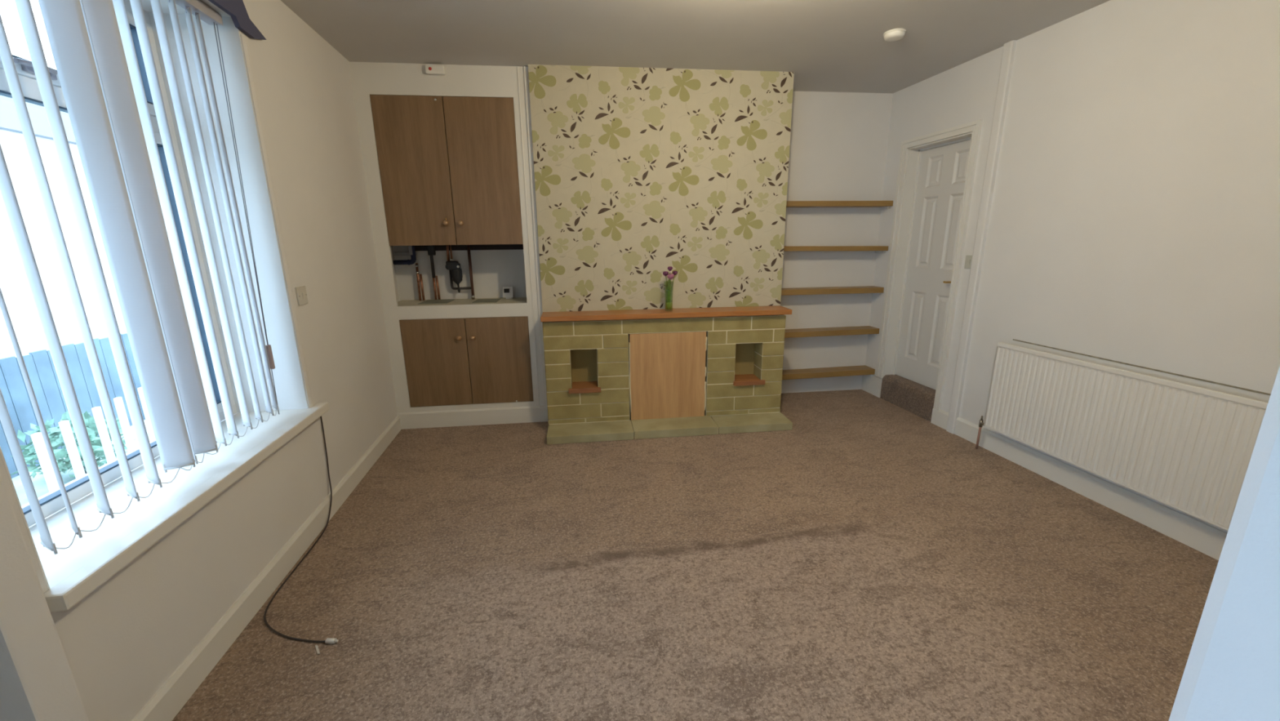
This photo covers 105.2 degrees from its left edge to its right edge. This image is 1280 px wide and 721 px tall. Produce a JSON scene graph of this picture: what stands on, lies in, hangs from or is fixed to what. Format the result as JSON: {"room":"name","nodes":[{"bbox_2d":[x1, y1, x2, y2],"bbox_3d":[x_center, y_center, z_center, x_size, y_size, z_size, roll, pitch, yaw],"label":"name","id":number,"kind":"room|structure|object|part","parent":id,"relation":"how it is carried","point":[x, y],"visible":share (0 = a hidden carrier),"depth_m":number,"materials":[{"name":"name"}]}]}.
{"room":"living room","nodes":[
{"label":"living room","id":0,"kind":"room"},
{"bbox_2d":[0,471,88,720],"bbox_3d":[-1.416,-0.066,0.904,0.129,2.710,0.097,-3,14,-10],"label":"wall","id":1,"kind":"structure","parent":0,"point":[37,682],"depth_m":1.07,"materials":[{"name":"paint"}]},
{"bbox_2d":[0,0,399,720],"bbox_3d":[-1.642,-0.008,0.727,0.403,2.710,7.784,-3,14,-10],"label":"wall","id":2,"kind":"structure","parent":0,"point":[122,642],"depth_m":2.46,"materials":[{"name":"paint"}]},
{"bbox_2d":[0,0,328,612],"bbox_3d":[-1.793,-0.436,1.687,0.449,1.846,1.518,-3,14,-10],"label":"window","id":3,"kind":"structure","parent":2,"relation":"in","point":[70,575],"depth_m":2.15,"materials":[{"name":"white plastic"}]},
{"bbox_3d":[-1.945,-1.043,1.310,0.054,0.381,0.969,-3,14,-10],"label":"sash","id":4,"kind":"part","parent":3,"relation":"part of","materials":[{"name":"white plastic"}]},
{"bbox_3d":[-1.928,-0.935,1.564,0.053,0.030,0.159,-3,14,-10],"label":"handle","id":5,"kind":"part","parent":3,"relation":"part of","materials":[{"name":"grey plastic"}]},
{"bbox_3d":[-1.978,-0.442,1.619,0.062,1.798,1.389,-3,14,-10],"label":"frame","id":6,"kind":"part","parent":3,"relation":"part of","materials":[{"name":"white plastic"}]},
{"bbox_2d":[0,0,279,554],"bbox_3d":[-1.690,-0.463,1.655,0.078,1.762,1.344,-3,14,-10],"label":"vertical blind","id":7,"kind":"object","parent":3,"relation":"attached to","point":[91,43],"visible":1,"depth_m":1.62,"materials":[{"name":"grey fabric"}]},
{"bbox_3d":[-1.676,0.380,1.853,0.008,0.031,1.133,-3,14,-10],"label":"link chain","id":8,"kind":"part","parent":7,"relation":"part of","materials":[{"name":"grey"}]},
{"bbox_3d":[-1.782,-0.588,2.234,0.004,1.725,0.116,-3,14,-10],"label":"pull cord","id":9,"kind":"part","parent":7,"relation":"part of","materials":[{"name":"grey plastic"}]},
{"bbox_3d":[-2.064,-1.202,1.958,0.054,0.381,0.252,-3,14,-10],"label":"sash","id":10,"kind":"part","parent":3,"relation":"part of","materials":[{"name":"white plastic"}]},
{"bbox_3d":[-1.752,0.436,1.908,0.388,0.047,1.518,-3,14,-10],"label":"sill","id":11,"kind":"part","parent":3,"relation":"part of","materials":[{"name":"white paint"}]},
{"bbox_3d":[-2.054,-0.344,2.171,0.054,1.254,0.252,-3,14,-10],"label":"sash","id":12,"kind":"part","parent":3,"relation":"part of","materials":[{"name":"white plastic"}]},
{"bbox_2d":[208,0,266,39],"bbox_3d":[-1.626,-1.364,1.483,0.020,0.162,1.708,-3,14,-10],"label":"pelmet","id":13,"kind":"object","parent":2,"relation":"attached to","point":[236,9],"visible":1,"depth_m":2.12,"materials":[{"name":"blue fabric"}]},
{"bbox_2d":[131,415,401,720],"bbox_3d":[-1.706,0.836,2.619,0.017,0.119,2.859,-3,14,-10],"label":"baseboard","id":14,"kind":"structure","parent":2,"relation":"attached to","point":[176,691],"depth_m":1.98,"materials":[{"name":"white paint"}]},
{"bbox_2d":[294,285,308,305],"bbox_3d":[-1.757,-0.339,2.546,0.015,0.095,0.095,-3,14,-10],"label":"light switch","id":15,"kind":"object","parent":2,"relation":"attached to","point":[301,294],"visible":1,"depth_m":2.54,"materials":[{"name":"grey plastic"}]},
{"bbox_2d":[392,90,893,403],"bbox_3d":[0.124,-0.950,4.447,5.264,2.710,0.225,-2,14,-7],"label":"wall","id":16,"kind":"structure","parent":0,"point":[839,140],"depth_m":4.39,"materials":[{"name":"paint"}]},
{"bbox_2d":[782,364,875,379],"bbox_3d":[1.690,0.131,4.707,1.114,0.090,0.160,-2,14,-7],"label":"wall shelf","id":17,"kind":"object","parent":16,"relation":"attached to","point":[820,372],"visible":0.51,"depth_m":4.66,"materials":[{"name":"brown wood"}]},
{"bbox_2d":[784,325,879,337],"bbox_3d":[1.685,-0.257,4.611,1.114,0.082,0.160,-2,14,-7],"label":"wall shelf","id":18,"kind":"object","parent":16,"relation":"attached to","point":[860,330],"visible":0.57,"depth_m":4.56,"materials":[{"name":"brown wood"}]},
{"bbox_2d":[781,285,884,295],"bbox_3d":[1.681,-0.633,4.517,1.114,0.072,0.160,-2,14,-7],"label":"wall shelf","id":19,"kind":"object","parent":16,"relation":"attached to","point":[864,289],"visible":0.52,"depth_m":4.46,"materials":[{"name":"brown wood"}]},
{"bbox_2d":[783,245,888,253],"bbox_3d":[1.677,-1.002,4.426,1.114,0.075,0.160,-2,14,-7],"label":"wall shelf","id":20,"kind":"object","parent":16,"relation":"attached to","point":[878,249],"visible":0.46,"depth_m":4.36,"materials":[{"name":"brown wood"}]},
{"bbox_2d":[786,200,893,209],"bbox_3d":[1.673,-1.374,4.334,1.114,0.067,0.160,-2,14,-7],"label":"wall shelf","id":21,"kind":"object","parent":16,"relation":"attached to","point":[883,205],"visible":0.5,"depth_m":4.27,"materials":[{"name":"brown wood"}]},
{"bbox_2d":[528,64,794,418],"bbox_3d":[0.170,-0.872,4.108,1.961,2.699,0.477,-2,14,-7],"label":"wall","id":22,"kind":"structure","parent":0,"point":[640,173],"depth_m":3.75,"materials":[{"name":"paper"}]},
{"bbox_2d":[172,389,1218,720],"bbox_3d":[0.685,1.205,1.453,4.339,0.090,7.784,-3,14,-10],"label":"floor","id":23,"kind":"structure","parent":0,"point":[861,560],"depth_m":2.12,"materials":[{"name":"brown carpet"}]},
{"bbox_2d":[263,416,338,644],"bbox_3d":[-1.558,0.685,2.200,0.262,0.612,1.143,-9,16,-30],"label":"cable","id":24,"kind":"object","parent":23,"relation":"on","point":[329,640],"visible":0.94,"depth_m":2.15,"materials":[{"name":"grey plastic"}]},
{"bbox_2d":[315,644,319,654],"bbox_3d":[-1.207,1.083,1.830,0.008,0.004,0.056,-12,18,-39],"label":"scrap","id":25,"kind":"object","parent":23,"relation":"on","point":[316,646],"visible":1,"depth_m":1.83,"materials":[{"name":"grey"}]},
{"bbox_2d":[349,61,548,429],"bbox_3d":[-1.404,-0.816,3.931,1.208,2.687,0.468,-2,14,-7],"label":"tall cabinet","id":26,"kind":"object","parent":23,"relation":"on","point":[400,112],"visible":0.95,"depth_m":3.67,"materials":[{"name":"white paint"}]},
{"bbox_2d":[393,245,416,265],"bbox_3d":[-1.935,-0.881,4.014,0.176,0.193,0.046,-2,14,-6],"label":"pipe","id":27,"kind":"object","parent":26,"relation":"in","point":[412,260],"visible":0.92,"depth_m":4.01,"materials":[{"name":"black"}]},
{"bbox_2d":[394,245,417,255],"bbox_3d":[-1.941,-0.905,4.022,0.168,0.084,0.084,-2,14,-7],"label":"cable trunking","id":28,"kind":"object","parent":26,"relation":"attached to","point":[410,248],"visible":0.79,"depth_m":4.03,"materials":[{"name":"grey plastic"}]},
{"bbox_3d":[-1.642,-1.369,3.574,0.484,1.027,0.022,-2,14,-7],"label":"door","id":29,"kind":"part","parent":26,"relation":"part of","materials":[{"name":"brown wood"}]},
{"bbox_2d":[414,262,425,300],"bbox_3d":[-1.847,-0.659,4.103,0.046,0.310,0.025,-2,14,-7],"label":"pipe","id":30,"kind":"object","parent":26,"relation":"attached to","point":[419,278],"visible":1,"depth_m":4.10,"materials":[{"name":"orange metal"}]},
{"bbox_2d":[425,64,445,75],"bbox_3d":[-1.427,-2.026,3.408,0.130,0.059,0.042,-2,14,-6],"label":"fire alarm","id":31,"kind":"object","parent":26,"relation":"attached to","point":[437,69],"visible":1,"depth_m":3.39,"materials":[{"name":"white plastic"}]},
{"bbox_2d":[432,66,440,71],"bbox_3d":[-1.409,-2.023,3.392,0.050,0.027,0.003,-2,14,-7],"label":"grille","id":32,"kind":"object","parent":31,"relation":"attached to","point":[434,68],"depth_m":3.39,"materials":[{"name":"white plastic"}]},
{"bbox_3d":[-1.624,0.021,3.918,0.487,0.711,0.022,-2,14,-7],"label":"door","id":33,"kind":"part","parent":26,"relation":"part of","materials":[{"name":"brown wood"}]},
{"bbox_3d":[-1.450,-1.027,3.651,0.039,0.039,0.040,-2,14,-7],"label":"knob","id":34,"kind":"part","parent":26,"relation":"part of","materials":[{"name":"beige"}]},
{"bbox_3d":[-1.430,-0.176,3.863,0.039,0.039,0.040,-2,14,-7],"label":"knob","id":35,"kind":"part","parent":26,"relation":"part of","materials":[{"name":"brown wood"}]},
{"bbox_3d":[-1.342,-1.030,3.664,0.039,0.039,0.040,-2,14,-7],"label":"knob","id":36,"kind":"part","parent":26,"relation":"part of","materials":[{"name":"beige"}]},
{"bbox_2d":[397,297,527,306],"bbox_3d":[-1.404,-0.478,4.047,1.207,0.025,0.405,-2,14,-7],"label":"countertop","id":37,"kind":"structure","parent":26,"relation":"on","point":[515,300],"depth_m":4.01,"materials":[{"name":"white wood"}]},
{"bbox_2d":[426,244,440,299],"bbox_3d":[-1.726,-0.750,4.093,0.056,0.490,0.039,-2,14,-6],"label":"pipe","id":38,"kind":"object","parent":37,"relation":"on","point":[431,248],"visible":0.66,"depth_m":4.08,"materials":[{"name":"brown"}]},
{"bbox_2d":[417,298,454,304],"bbox_3d":[-1.671,-0.484,4.023,0.224,0.004,0.269,-2,14,-7],"label":"mat","id":39,"kind":"object","parent":37,"relation":"on","point":[428,301],"visible":1,"depth_m":4.00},
{"bbox_2d":[466,244,475,299],"bbox_3d":[-1.430,-0.763,4.129,0.028,0.489,0.028,-2,14,-7],"label":"pipe","id":40,"kind":"object","parent":37,"relation":"on","point":[473,295],"visible":0.83,"depth_m":4.13,"materials":[{"name":"orange metal"}]},
{"bbox_2d":[445,244,471,292],"bbox_3d":[-1.523,-0.783,4.089,0.193,0.428,0.085,-2,14,-7],"label":"filter","id":41,"kind":"object","parent":40,"relation":"attached to","point":[454,268],"visible":0.98,"depth_m":4.07,"materials":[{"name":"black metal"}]},
{"bbox_2d":[451,268,462,284],"bbox_3d":[-1.536,-0.704,4.107,0.087,0.132,0.085,-2,14,-7],"label":"canister","id":42,"kind":"object","parent":41,"relation":"on","point":[456,273],"depth_m":4.07,"materials":[{"name":"black plastic"}]},
{"bbox_2d":[471,298,500,302],"bbox_3d":[-1.267,-0.493,4.041,0.190,0.004,0.235,-2,14,-7],"label":"mat","id":43,"kind":"object","parent":37,"relation":"on","point":[478,300],"visible":1,"depth_m":4.02,"materials":[{"name":"beige"}]},
{"bbox_2d":[502,286,513,298],"bbox_3d":[-1.129,-0.578,4.177,0.082,0.101,0.067,-2,14,-7],"label":"thermostat","id":44,"kind":"object","parent":37,"relation":"on","point":[507,291],"visible":1,"depth_m":4.17,"materials":[{"name":"white plastic"}]},
{"bbox_3d":[-1.325,-0.178,3.876,0.039,0.039,0.040,-2,14,-7],"label":"knob","id":45,"kind":"part","parent":26,"relation":"part of","materials":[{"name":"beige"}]},
{"bbox_3d":[-1.154,-1.388,3.630,0.488,1.027,0.022,-2,14,-7],"label":"door","id":46,"kind":"part","parent":26,"relation":"part of","materials":[{"name":"brown wood"}]},
{"bbox_3d":[-1.136,0.001,3.974,0.485,0.711,0.022,-2,14,-7],"label":"door","id":47,"kind":"part","parent":26,"relation":"part of","materials":[{"name":"brown wood"}]},
{"bbox_3d":[-0.823,-0.852,3.787,0.079,2.557,0.015,-2,14,-7],"label":"stile moulding","id":48,"kind":"part","parent":26,"relation":"part of","materials":[{"name":"white paint"}]},
{"bbox_2d":[540,305,792,444],"bbox_3d":[0.232,0.085,3.869,1.951,0.932,0.460,-2,14,-7],"label":"stone fireplace","id":49,"kind":"object","parent":23,"relation":"on","point":[694,371],"visible":1,"depth_m":3.87,"materials":[{"name":"stone"}]},
{"bbox_2d":[540,305,791,321],"bbox_3d":[0.215,-0.373,3.861,1.951,0.039,0.253,-2,14,-7],"label":"mantel shelf","id":50,"kind":"object","parent":49,"relation":"attached to","point":[772,311],"depth_m":3.79,"materials":[{"name":"brown wood"}]},
{"bbox_2d":[659,266,677,309],"bbox_3d":[0.225,-0.560,3.817,0.125,0.345,0.084,5,15,22],"label":"flower vase","id":51,"kind":"object","parent":49,"relation":"on","point":[668,288],"visible":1,"depth_m":3.80,"materials":[{"name":"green glass"}]},
{"bbox_3d":[0.211,-0.518,3.814,0.013,0.155,0.013,-2,14,-6],"label":"blade","id":52,"kind":"part","parent":51,"relation":"part of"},
{"bbox_3d":[0.229,-0.524,3.805,0.013,0.170,0.013,-2,14,-7],"label":"blade","id":53,"kind":"part","parent":51,"relation":"part of","materials":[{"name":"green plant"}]},
{"bbox_2d":[880,374,935,421],"bbox_3d":[2.399,0.319,4.298,0.139,0.224,0.663,-3,14,-10],"label":"step","id":54,"kind":"structure","parent":23,"relation":"on","point":[917,398],"depth_m":4.26,"materials":[{"name":"brown carpet"}]},
{"bbox_2d":[280,0,1110,93],"bbox_3d":[0.659,-1.506,0.753,5.011,0.134,8.176,-3,14,-10],"label":"ceiling","id":55,"kind":"structure","parent":0,"point":[830,46],"depth_m":2.94,"materials":[{"name":"paint"}]},
{"bbox_2d":[883,27,906,41],"bbox_3d":[1.553,-1.982,2.985,0.125,0.037,0.125,-3,14,-10],"label":"smoke detector","id":56,"kind":"object","parent":55,"relation":"attached to","point":[895,34],"visible":1,"depth_m":2.95,"materials":[{"name":"white plastic"}]},
{"bbox_3d":[1.553,-1.996,2.982,0.125,0.007,0.125,-3,14,-10],"label":"mounting plate","id":57,"kind":"part","parent":56,"relation":"part of","materials":[{"name":"white plastic"}]},
{"bbox_2d":[865,0,1279,533],"bbox_3d":[2.949,-0.255,1.510,0.336,2.710,7.784,-3,14,-10],"label":"wall","id":58,"kind":"structure","parent":0,"point":[1135,215],"depth_m":2.56,"materials":[{"name":"paint"}]},
{"bbox_2d":[861,374,882,397],"bbox_3d":[2.233,0.213,4.814,0.013,0.185,0.428,-3,14,-10],"label":"baseboard","id":59,"kind":"structure","parent":58,"relation":"attached to","point":[872,384],"depth_m":4.72,"materials":[{"name":"white paint"}]},
{"bbox_2d":[875,119,982,410],"bbox_3d":[2.384,-0.671,4.056,0.168,2.262,0.793,-3,14,-10],"label":"trim","id":60,"kind":"structure","parent":58,"relation":"attached to","point":[911,149],"depth_m":4.17,"materials":[{"name":"white paint"}]},
{"bbox_2d":[895,139,970,389],"bbox_3d":[2.425,-0.747,4.041,0.096,1.956,0.650,-3,14,-10],"label":"door","id":61,"kind":"structure","parent":58,"relation":"in","point":[943,169],"depth_m":4.08,"materials":[{"name":"white paint"}]},
{"bbox_2d":[964,254,972,268],"bbox_3d":[2.396,-0.716,3.557,0.015,0.095,0.078,-3,14,-10],"label":"light switch","id":62,"kind":"object","parent":58,"relation":"attached to","point":[968,258],"visible":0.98,"depth_m":3.57,"materials":[{"name":"grey plastic"}]},
{"bbox_2d":[946,40,1016,433],"bbox_3d":[2.401,-0.748,3.477,0.029,2.688,0.069,-3,14,-10],"label":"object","id":63,"kind":"structure","parent":58,"relation":"attached to","point":[1009,48],"depth_m":3.42,"materials":[{"name":"paint"}]},
{"bbox_2d":[930,408,1226,559],"bbox_3d":[2.637,0.778,2.615,0.017,0.137,2.862,-3,14,-10],"label":"baseboard","id":64,"kind":"structure","parent":58,"relation":"attached to","point":[1208,540],"depth_m":2.76,"materials":[{"name":"white paint"}]},
{"bbox_2d":[975,342,1267,531],"bbox_3d":[2.579,0.442,2.615,0.088,0.790,1.679,-3,14,-10],"label":"radiator","id":65,"kind":"object","parent":58,"relation":"attached to","point":[1188,449],"visible":0.94,"depth_m":2.52,"materials":[{"name":"white metal"}]},
{"bbox_2d":[1013,338,1271,395],"bbox_3d":[2.627,0.049,2.490,0.003,0.008,1.607,-3,14,-10],"label":"trim","id":66,"kind":"structure","parent":58,"relation":"attached to","point":[1160,371],"depth_m":2.49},
{"bbox_2d":[1168,366,1279,720],"bbox_3d":[1.859,-0.026,0.589,2.188,2.710,0.362,-3,14,-10],"label":"wall","id":67,"kind":"structure","parent":0,"point":[1232,671],"depth_m":0.61,"materials":[{"name":"paint"}]},
{"label":"outside","id":68,"kind":"structure","parent":0,"visible":0},
{"bbox_2d":[0,320,151,506],"bbox_3d":[-10.204,1.059,4.364,15.210,0.157,23.520,-3,14,-10],"label":"ground","id":69,"kind":"structure","parent":68,"point":[74,336],"depth_m":9.19,"materials":[{"name":"white"}]},
{"bbox_2d":[30,432,58,492],"bbox_3d":[-4.135,0.810,3.427,0.034,0.641,0.045,-3,14,-10],"label":"stake","id":70,"kind":"object","parent":69,"relation":"on","point":[37,440],"visible":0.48,"depth_m":3.39,"materials":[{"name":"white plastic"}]},
{"bbox_2d":[0,95,124,343],"bbox_3d":[-13.129,-2.193,6.542,2.016,5.264,17.024,-3,14,-10],"label":"house","id":71,"kind":"structure","parent":69,"relation":"on","point":[15,286],"depth_m":10.73,"materials":[{"name":"grey stone"}]},
{"bbox_2d":[58,420,85,478],"bbox_3d":[-4.171,0.756,3.618,0.034,0.654,0.045,-3,14,-10],"label":"stake","id":72,"kind":"object","parent":69,"relation":"on","point":[64,425],"visible":0.56,"depth_m":3.58,"materials":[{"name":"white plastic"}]},
{"bbox_2d":[0,333,145,478],"bbox_3d":[-5.547,0.178,5.235,0.101,1.030,7.386,-3,14,-10],"label":"fence","id":73,"kind":"object","parent":69,"relation":"on","point":[39,364],"visible":0.15,"depth_m":4.45,"materials":[{"name":"paint"}]},
{"bbox_2d":[10,410,134,478],"bbox_3d":[-4.700,0.689,4.061,0.712,0.584,0.720,-3,14,-10],"label":"shrub","id":74,"kind":"object","parent":69,"relation":"on","point":[55,437],"visible":0.35,"depth_m":3.97,"materials":[{"name":"green plant"}]},
{"bbox_2d":[91,406,115,462],"bbox_3d":[-4.218,0.687,3.874,0.034,0.668,0.045,-3,14,-10],"label":"stake","id":75,"kind":"object","parent":69,"relation":"on","point":[98,415],"visible":0.56,"depth_m":3.84,"materials":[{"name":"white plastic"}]},
{"bbox_2d":[113,396,136,452],"bbox_3d":[-4.253,0.633,4.065,0.034,0.681,0.045,-3,14,-10],"label":"stake","id":76,"kind":"object","parent":69,"relation":"on","point":[119,405],"visible":0.56,"depth_m":4.03,"materials":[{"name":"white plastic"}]},
{"bbox_2d":[137,386,155,440],"bbox_3d":[-4.297,0.569,4.299,0.034,0.694,0.045,-3,14,-10],"label":"stake","id":77,"kind":"object","parent":69,"relation":"on","point":[140,389],"visible":0.36,"depth_m":4.25,"materials":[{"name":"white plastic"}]}
]}

